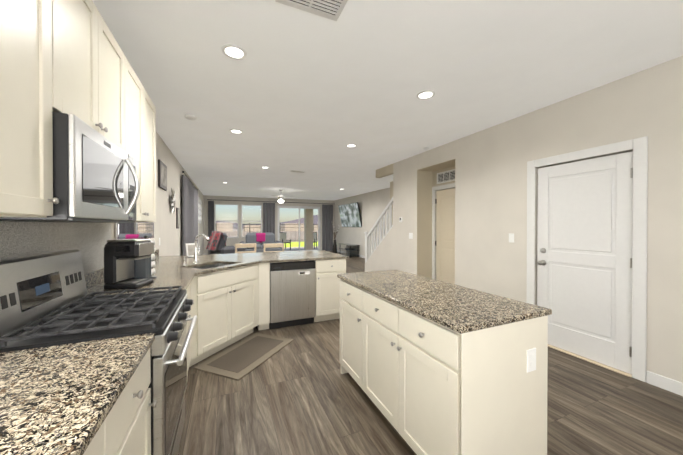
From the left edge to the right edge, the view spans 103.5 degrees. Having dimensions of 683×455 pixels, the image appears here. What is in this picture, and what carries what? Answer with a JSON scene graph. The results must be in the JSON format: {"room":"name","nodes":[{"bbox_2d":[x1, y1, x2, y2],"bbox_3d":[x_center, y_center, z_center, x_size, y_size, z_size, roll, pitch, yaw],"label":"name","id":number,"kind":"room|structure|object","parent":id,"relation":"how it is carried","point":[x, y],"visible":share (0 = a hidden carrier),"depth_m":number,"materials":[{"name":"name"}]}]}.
{"room":"kitchen","nodes":[
{"label":"kitchen","id":0,"kind":"room"},
{"bbox_2d":[86,132,203,273],"bbox_3d":[-3.215,-0.030,4.992,0.140,2.710,15.380,0,0,-23],"label":"wall","id":1,"kind":"structure","parent":0,"point":[167,233],"depth_m":4.75,"materials":[{"name":"paint"}]},
{"bbox_2d":[0,0,67,217],"bbox_3d":[-1.116,-0.556,0.709,0.330,1.045,0.579,0,0,-23],"label":"upper cabinet","id":2,"kind":"object","parent":1,"relation":"attached to","point":[33,33],"depth_m":0.88,"materials":[{"name":"white wood"}]},
{"bbox_2d":[0,221,110,273],"bbox_3d":[-1.086,0.146,0.216,0.002,0.382,4.600,0,0,-23],"label":"backsplash","id":3,"kind":"structure","parent":1,"relation":"attached to","point":[87,240],"depth_m":1.58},
{"bbox_2d":[68,0,127,153],"bbox_3d":[-1.357,-0.760,1.269,0.330,0.645,0.766,0,0,-23],"label":"upper cabinet","id":4,"kind":"object","parent":1,"relation":"attached to","point":[68,57],"depth_m":1.31,"materials":[{"name":"white wood"}]},
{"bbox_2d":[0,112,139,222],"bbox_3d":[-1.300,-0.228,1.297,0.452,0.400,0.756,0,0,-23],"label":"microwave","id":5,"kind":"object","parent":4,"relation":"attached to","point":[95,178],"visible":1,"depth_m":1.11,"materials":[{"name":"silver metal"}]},
{"bbox_2d":[115,222,153,239],"bbox_3d":[-2.282,-0.004,3.026,0.020,0.300,1.350,0,0,-23],"label":"mirror","id":6,"kind":"object","parent":1,"relation":"attached to","point":[138,230],"visible":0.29,"depth_m":2.86,"materials":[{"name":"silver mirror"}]},
{"bbox_2d":[128,62,155,222],"bbox_3d":[-1.657,-0.564,1.970,0.330,1.045,0.878,0,0,-23],"label":"upper cabinet","id":7,"kind":"object","parent":1,"relation":"attached to","point":[141,109],"depth_m":2.04,"materials":[{"name":"white wood"}]},
{"bbox_2d":[158,159,166,190],"bbox_3d":[-2.772,-0.800,4.176,0.031,0.400,0.500,0,0,-23],"label":"picture frame","id":8,"kind":"object","parent":1,"relation":"attached to","point":[162,175],"visible":0.98,"depth_m":4.09,"materials":[{"name":"wood"}]},
{"bbox_2d":[170,188,175,212],"bbox_3d":[-3.041,-0.475,4.846,0.062,0.468,0.540,0,0,-23],"label":"art","id":9,"kind":"object","parent":1,"relation":"attached to","point":[172,200],"visible":1,"depth_m":4.81},
{"bbox_2d":[176,208,178,228],"bbox_3d":[-3.337,-0.189,5.489,0.026,0.420,0.250,0,0,-23],"label":"picture frame","id":10,"kind":"object","parent":1,"relation":"attached to","point":[177,218],"visible":1,"depth_m":5.38,"materials":[{"name":"wood"}]},
{"bbox_2d":[198,197,201,222],"bbox_3d":[-5.263,-0.631,9.986,0.063,0.950,1.300,0,0,-23],"label":"relief","id":11,"kind":"object","parent":1,"relation":"attached to","point":[199,210],"visible":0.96,"depth_m":9.84,"materials":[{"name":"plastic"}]},
{"bbox_2d":[203,195,333,253],"bbox_3d":[-3.292,-0.081,13.252,6.235,2.710,0.140,0,0,-23],"label":"wall","id":12,"kind":"structure","parent":0,"point":[244,201],"depth_m":12.72,"materials":[{"name":"paint"}]},
{"bbox_2d":[214,204,238,237],"bbox_3d":[-5.274,-0.291,12.378,1.021,1.580,0.100,0,0,-23],"label":"window","id":13,"kind":"structure","parent":12,"relation":"in","point":[214,204],"depth_m":12.41,"materials":[{"name":"white plastic"}]},
{"bbox_2d":[241,204,261,237],"bbox_3d":[-4.269,-0.293,12.809,0.942,1.580,0.100,0,0,-23],"label":"window","id":14,"kind":"structure","parent":12,"relation":"in","point":[241,204],"depth_m":12.76,"materials":[{"name":"white plastic"}]},
{"bbox_2d":[182,171,332,254],"bbox_3d":[-1.921,0.007,10.099,6.235,2.512,6.704,0,0,-23],"label":"panels","id":15,"kind":"object","parent":12,"relation":"hanging from","point":[189,211],"visible":0.67,"depth_m":11.98,"materials":[{"name":"grey fabric"}]},
{"bbox_2d":[277,205,319,251],"bbox_3d":[-2.151,0.091,13.754,2.236,2.360,0.080,0,0,-23],"label":"window","id":16,"kind":"structure","parent":12,"relation":"in","point":[298,207],"depth_m":13.73,"materials":[{"name":"white plastic"}]},
{"bbox_2d":[334,188,389,255],"bbox_3d":[0.887,-0.071,11.597,0.140,2.710,6.480,0,0,-23],"label":"wall","id":17,"kind":"structure","parent":0,"point":[373,205],"depth_m":11.41,"materials":[{"name":"paint"}]},
{"bbox_2d":[338,202,361,226],"bbox_3d":[0.371,-0.548,12.404,0.263,1.073,2.100,0,0,-23],"label":"tv","id":18,"kind":"object","parent":17,"relation":"attached to","point":[350,215],"visible":0.96,"depth_m":12.21,"materials":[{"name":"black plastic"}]},
{"bbox_2d":[92,0,682,200],"bbox_3d":[-0.274,-1.453,6.214,6.835,0.120,15.440,0,0,-23],"label":"ceiling","id":19,"kind":"structure","parent":0,"point":[311,95],"depth_m":2.36,"materials":[{"name":"paint"}]},
{"bbox_2d":[185,114,196,119],"bbox_3d":[-1.865,-1.358,3.325,0.130,0.034,0.130,0,0,-23],"label":"smoke detector","id":20,"kind":"object","parent":19,"relation":"attached to","point":[190,117],"visible":1,"depth_m":3.29,"materials":[{"name":"white plastic"}]},
{"bbox_2d":[221,44,246,59],"bbox_3d":[-0.835,-1.362,2.097,0.184,0.010,0.184,0,0,-23],"label":"recessed light","id":21,"kind":"object","parent":19,"relation":"in","point":[232,50],"visible":1,"depth_m":2.09,"materials":[{"name":"white"}]},
{"bbox_2d":[229,129,242,133],"bbox_3d":[-1.504,-1.373,3.853,0.184,0.010,0.184,0,0,-23],"label":"recessed light","id":22,"kind":"object","parent":19,"relation":"in","point":[236,131],"visible":1,"depth_m":3.85,"materials":[{"name":"white"}]},
{"bbox_2d":[272,190,295,202],"bbox_3d":[-2.295,-1.167,10.175,1.312,0.500,1.270,0,0,-23],"label":"ceiling fan","id":23,"kind":"object","parent":19,"relation":"hanging from","point":[280,198],"visible":1,"depth_m":10.04,"materials":[{"name":"silver metal"}]},
{"bbox_2d":[275,0,347,20],"bbox_3d":[-0.137,-1.355,1.511,0.400,0.018,0.400,0,0,-23],"label":"ceiling vent","id":24,"kind":"object","parent":19,"relation":"in","point":[331,9],"visible":1,"depth_m":1.64,"materials":[{"name":"white metal"}]},
{"bbox_2d":[417,90,434,98],"bbox_3d":[0.870,-1.367,2.782,0.184,0.010,0.184,0,0,-23],"label":"recessed light","id":25,"kind":"object","parent":19,"relation":"in","point":[427,94],"visible":1,"depth_m":2.77,"materials":[{"name":"white"}]},
{"bbox_2d":[390,181,392,224],"bbox_3d":[2.157,-0.043,6.967,0.120,2.710,3.030,0,0,-23],"label":"wall","id":26,"kind":"structure","parent":0,"point":[391,189],"depth_m":8.20,"materials":[{"name":"paint"}]},
{"bbox_2d":[203,250,682,395],"bbox_3d":[-0.286,1.264,6.258,6.235,0.105,15.100,0,0,-23],"label":"baseboard","id":27,"kind":"structure","parent":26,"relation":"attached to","point":[665,383],"depth_m":2.23,"materials":[{"name":"white wood"}]},
{"bbox_2d":[178,251,682,454],"bbox_3d":[-0.274,1.377,6.231,6.835,0.120,15.440,0,0,-23],"label":"floor","id":28,"kind":"structure","parent":0,"point":[300,394],"depth_m":1.98,"materials":[{"name":"brown wood"}]},
{"bbox_2d":[0,249,196,454],"bbox_3d":[-1.161,0.729,1.363,0.708,1.195,0.754,0,0,-23],"label":"range","id":29,"kind":"object","parent":28,"relation":"on","point":[46,300],"visible":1,"depth_m":1.21,"materials":[{"name":"silver metal"}]},
{"bbox_2d":[83,391,122,454],"bbox_3d":[-0.799,0.910,0.352,0.627,0.884,0.582,0,0,-23],"label":"base cabinet","id":30,"kind":"object","parent":28,"relation":"on","point":[108,440],"depth_m":0.72,"materials":[{"name":"white wood"}]},
{"bbox_2d":[0,333,154,454],"bbox_3d":[-0.473,0.407,-0.391,0.642,0.130,2.997,0,0,-23],"label":"countertop","id":31,"kind":"structure","parent":30,"relation":"on","point":[59,400],"depth_m":0.72,"materials":[{"name":"stone"}]},
{"bbox_2d":[123,347,154,454],"bbox_3d":[-0.969,0.908,0.746,0.627,0.884,0.521,0,0,-23],"label":"base cabinet","id":32,"kind":"object","parent":28,"relation":"on","point":[137,404],"depth_m":0.96,"materials":[{"name":"white wood"}]},
{"bbox_2d":[155,283,190,406],"bbox_3d":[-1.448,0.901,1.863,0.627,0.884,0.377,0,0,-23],"label":"base cabinet","id":33,"kind":"object","parent":28,"relation":"on","point":[188,289],"depth_m":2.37,"materials":[{"name":"white wood"}]},
{"bbox_2d":[191,276,194,365],"bbox_3d":[-1.587,0.899,2.187,0.627,0.884,0.451,0,0,-23],"label":"base cabinet","id":34,"kind":"object","parent":28,"relation":"on","point":[193,281],"depth_m":2.54,"materials":[{"name":"white wood"}]},
{"bbox_2d":[206,231,245,253],"bbox_3d":[-4.045,0.705,9.380,0.920,1.185,1.090,0,0,39],"label":"recliner","id":35,"kind":"object","parent":28,"relation":"on","point":[216,244],"visible":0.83,"depth_m":9.04,"materials":[{"name":"grey fabric"}]},
{"bbox_2d":[195,263,266,363],"bbox_3d":[-1.239,0.894,2.969,0.711,0.884,0.711,0,0,-23],"label":"base cabinet","id":36,"kind":"object","parent":28,"relation":"on","point":[229,307],"depth_m":2.91,"materials":[{"name":"white wood"}]},
{"bbox_2d":[84,249,279,295],"bbox_3d":[-1.555,0.387,2.988,1.320,0.130,2.537,0,0,-23],"label":"countertop","id":37,"kind":"structure","parent":36,"relation":"on","point":[169,270],"depth_m":2.78,"materials":[{"name":"stone"}]},
{"bbox_2d":[103,239,153,288],"bbox_3d":[-1.539,0.257,1.987,0.229,0.340,0.277,0,0,-5],"label":"coffee maker","id":38,"kind":"object","parent":37,"relation":"on","point":[127,263],"visible":1,"depth_m":1.88,"materials":[{"name":"black plastic"}]},
{"bbox_2d":[144,235,156,278],"bbox_3d":[-1.632,0.245,2.246,0.150,0.360,0.150,0,0,-23],"label":"pod carousel","id":39,"kind":"object","parent":37,"relation":"on","point":[152,262],"visible":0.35,"depth_m":2.27,"materials":[{"name":"silver plastic"}]},
{"bbox_2d":[186,243,197,256],"bbox_3d":[-2.111,0.320,3.793,0.082,0.192,0.150,0,0,42],"label":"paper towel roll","id":40,"kind":"object","parent":37,"relation":"on","point":[190,249],"visible":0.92,"depth_m":3.76,"materials":[{"name":"paper"}]},
{"bbox_2d":[193,234,209,263],"bbox_3d":[-1.629,0.247,3.128,0.182,0.346,0.194,0,0,-23],"label":"faucet","id":41,"kind":"object","parent":37,"relation":"on","point":[196,252],"visible":1,"depth_m":3.14,"materials":[{"name":"silver metal"}]},
{"bbox_2d":[193,263,229,268],"bbox_3d":[-1.466,0.547,3.060,0.422,0.187,0.592,0,0,22],"label":"sink","id":42,"kind":"object","parent":37,"relation":"in","point":[210,266],"visible":0.04,"depth_m":3.27,"materials":[{"name":"silver metal"}]},
{"bbox_2d":[264,250,348,261],"bbox_3d":[-0.971,0.431,4.000,1.872,0.030,1.140,0,0,-23],"label":"countertop","id":43,"kind":"structure","parent":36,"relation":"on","point":[287,256],"depth_m":4.00,"materials":[{"name":"stone"}]},
{"bbox_2d":[194,333,292,380],"bbox_3d":[-0.986,1.331,2.870,0.545,0.013,0.900,0,0,22],"label":"kitchen rug","id":44,"kind":"object","parent":28,"relation":"on","point":[241,359],"visible":0.98,"depth_m":2.76,"materials":[{"name":"beige fabric"}]},
{"bbox_2d":[235,243,255,252],"bbox_3d":[-2.178,0.833,6.042,0.440,0.970,0.440,0,0,-28],"label":"dining chair","id":45,"kind":"object","parent":28,"relation":"on","point":[248,245],"visible":0.25,"depth_m":5.86,"materials":[{"name":"brown wood"}]},
{"bbox_2d":[240,232,282,252],"bbox_3d":[-3.446,0.754,11.580,1.700,1.060,0.980,0,0,-23],"label":"sofa","id":46,"kind":"object","parent":28,"relation":"on","point":[263,238],"visible":0.65,"depth_m":11.65,"materials":[{"name":"grey fabric"}]},
{"bbox_2d":[263,243,283,251],"bbox_3d":[-1.547,0.833,6.095,0.440,0.970,0.440,0,0,-19],"label":"dining chair","id":47,"kind":"object","parent":28,"relation":"on","point":[271,245],"visible":0.15,"depth_m":5.89,"materials":[{"name":"brown wood"}]},
{"bbox_2d":[269,260,315,328],"bbox_3d":[-0.747,0.895,3.838,0.606,0.872,0.599,0,0,-23],"label":"dishwasher","id":48,"kind":"object","parent":28,"relation":"on","point":[292,293],"visible":0.98,"depth_m":3.56,"materials":[{"name":"silver metal"}]},
{"bbox_2d":[314,259,345,321],"bbox_3d":[-0.264,0.888,4.073,0.457,0.884,0.630,0,0,-23],"label":"base cabinet","id":49,"kind":"object","parent":28,"relation":"on","point":[328,297],"depth_m":3.78,"materials":[{"name":"white wood"}]},
{"bbox_2d":[332,224,339,252],"bbox_3d":[-0.334,0.484,13.426,0.496,1.578,0.527,0,0,-23],"label":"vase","id":50,"kind":"object","parent":28,"relation":"on","point":[334,247],"visible":1,"depth_m":13.30,"materials":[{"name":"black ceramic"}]},
{"bbox_2d":[338,243,359,257],"bbox_3d":[0.323,1.014,12.068,0.470,0.535,1.300,0,0,-23],"label":"tv stand","id":51,"kind":"object","parent":28,"relation":"on","point":[350,249],"visible":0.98,"depth_m":11.87,"materials":[{"name":"clear glass"}]},
{"bbox_2d":[364,197,392,262],"bbox_3d":[0.921,0.303,6.486,0.130,2.026,1.354,0,0,-23],"label":"stair railing","id":52,"kind":"object","parent":28,"relation":"on","point":[368,244],"visible":0.65,"depth_m":6.54,"materials":[{"name":"white wood"}]},
{"bbox_2d":[340,279,547,454],"bbox_3d":[0.520,0.901,1.937,0.641,0.885,1.400,0,0,-23],"label":"kitchen island","id":53,"kind":"object","parent":28,"relation":"on","point":[428,386],"visible":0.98,"depth_m":1.37,"materials":[{"name":"white wood"}]},
{"bbox_2d":[337,270,551,333],"bbox_3d":[0.536,0.443,1.942,0.650,0.030,1.411,0,0,-23],"label":"island countertop","id":54,"kind":"structure","parent":53,"relation":"on","point":[458,309],"depth_m":1.57,"materials":[{"name":"stone"}]},
{"bbox_2d":[527,348,535,372],"bbox_3d":[0.963,0.672,1.363,0.070,0.114,0.009,0,0,-23],"label":"outlet","id":55,"kind":"object","parent":53,"relation":"attached to","point":[531,359],"visible":1,"depth_m":1.36,"materials":[{"name":"white plastic"}]},
{"bbox_2d":[365,56,682,382],"bbox_3d":[2.403,-0.021,3.509,0.496,2.710,7.940,0,0,-23],"label":"wall","id":56,"kind":"structure","parent":0,"point":[489,165],"depth_m":3.20,"materials":[{"name":"paint"}]},
{"bbox_2d":[432,183,454,278],"bbox_3d":[1.957,0.272,4.854,0.016,2.107,0.914,0,0,-23],"label":"door frame","id":57,"kind":"structure","parent":56,"relation":"attached to","point":[433,219],"depth_m":5.23,"materials":[{"name":"white wood"}]},
{"bbox_2d":[435,188,454,283],"bbox_3d":[1.963,0.306,4.860,0.110,2.015,0.761,0,0,-23],"label":"hall door","id":58,"kind":"structure","parent":56,"relation":"in","point":[445,234],"depth_m":4.99,"materials":[{"name":"beige wood"}]},
{"bbox_2d":[437,169,454,183],"bbox_3d":[1.920,-0.930,4.928,0.017,0.210,0.500,0,0,-23],"label":"air vent","id":59,"kind":"object","parent":56,"relation":"in","point":[446,176],"visible":0.79,"depth_m":4.92,"materials":[{"name":"white metal"}]},
{"bbox_2d":[509,233,513,242],"bbox_3d":[2.163,0.134,3.428,0.010,0.114,0.070,0,0,-23],"label":"light switch","id":60,"kind":"object","parent":56,"relation":"attached to","point":[511,238],"visible":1,"depth_m":3.42,"materials":[{"name":"white plastic"}]},
{"bbox_2d":[537,151,632,373],"bbox_3d":[2.447,0.318,2.786,0.115,2.015,0.814,0,0,-23],"label":"garage door","id":61,"kind":"structure","parent":56,"relation":"in","point":[584,246],"depth_m":2.72,"materials":[{"name":"white wood"}]},
{"bbox_2d":[527,136,647,381],"bbox_3d":[2.439,0.274,2.786,0.050,2.127,1.007,0,0,-23],"label":"door frame","id":62,"kind":"structure","parent":56,"relation":"attached to","point":[639,146],"depth_m":2.38,"materials":[{"name":"white wood"}]},
{"label":"outside","id":63,"kind":"structure","parent":0,"visible":0},
{"bbox_2d":[222,209,317,250],"bbox_3d":[-32.204,-0.456,87.976,130.000,3.350,160.000,0,0,-23],"label":"ground","id":64,"kind":"structure","parent":63,"point":[306,243],"depth_m":16.23,"materials":[{"name":"green plant"}]},
{"bbox_2d":[216,223,317,241],"bbox_3d":[-6.038,0.421,21.947,22.038,1.600,0.060,0,0,-23],"label":"fence","id":65,"kind":"object","parent":64,"relation":"on","point":[253,227],"depth_m":21.65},
{"bbox_2d":[216,215,317,231],"bbox_3d":[-17.266,-5.305,116.519,340.000,13.900,88.000,0,0,-23],"label":"houses","id":66,"kind":"structure","parent":64,"relation":"on","point":[315,220],"depth_m":71.27},
{"bbox_2d":[280,232,290,249],"bbox_3d":[-3.260,0.772,15.306,0.540,0.980,0.540,0,0,-43],"label":"outdoor chair","id":67,"kind":"object","parent":64,"relation":"on","point":[283,237],"depth_m":15.38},
{"bbox_2d":[313,232,316,248],"bbox_3d":[-1.778,0.768,15.943,0.540,0.980,0.540,0,0,7],"label":"outdoor chair","id":68,"kind":"object","parent":64,"relation":"on","point":[314,237],"depth_m":16.09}
]}

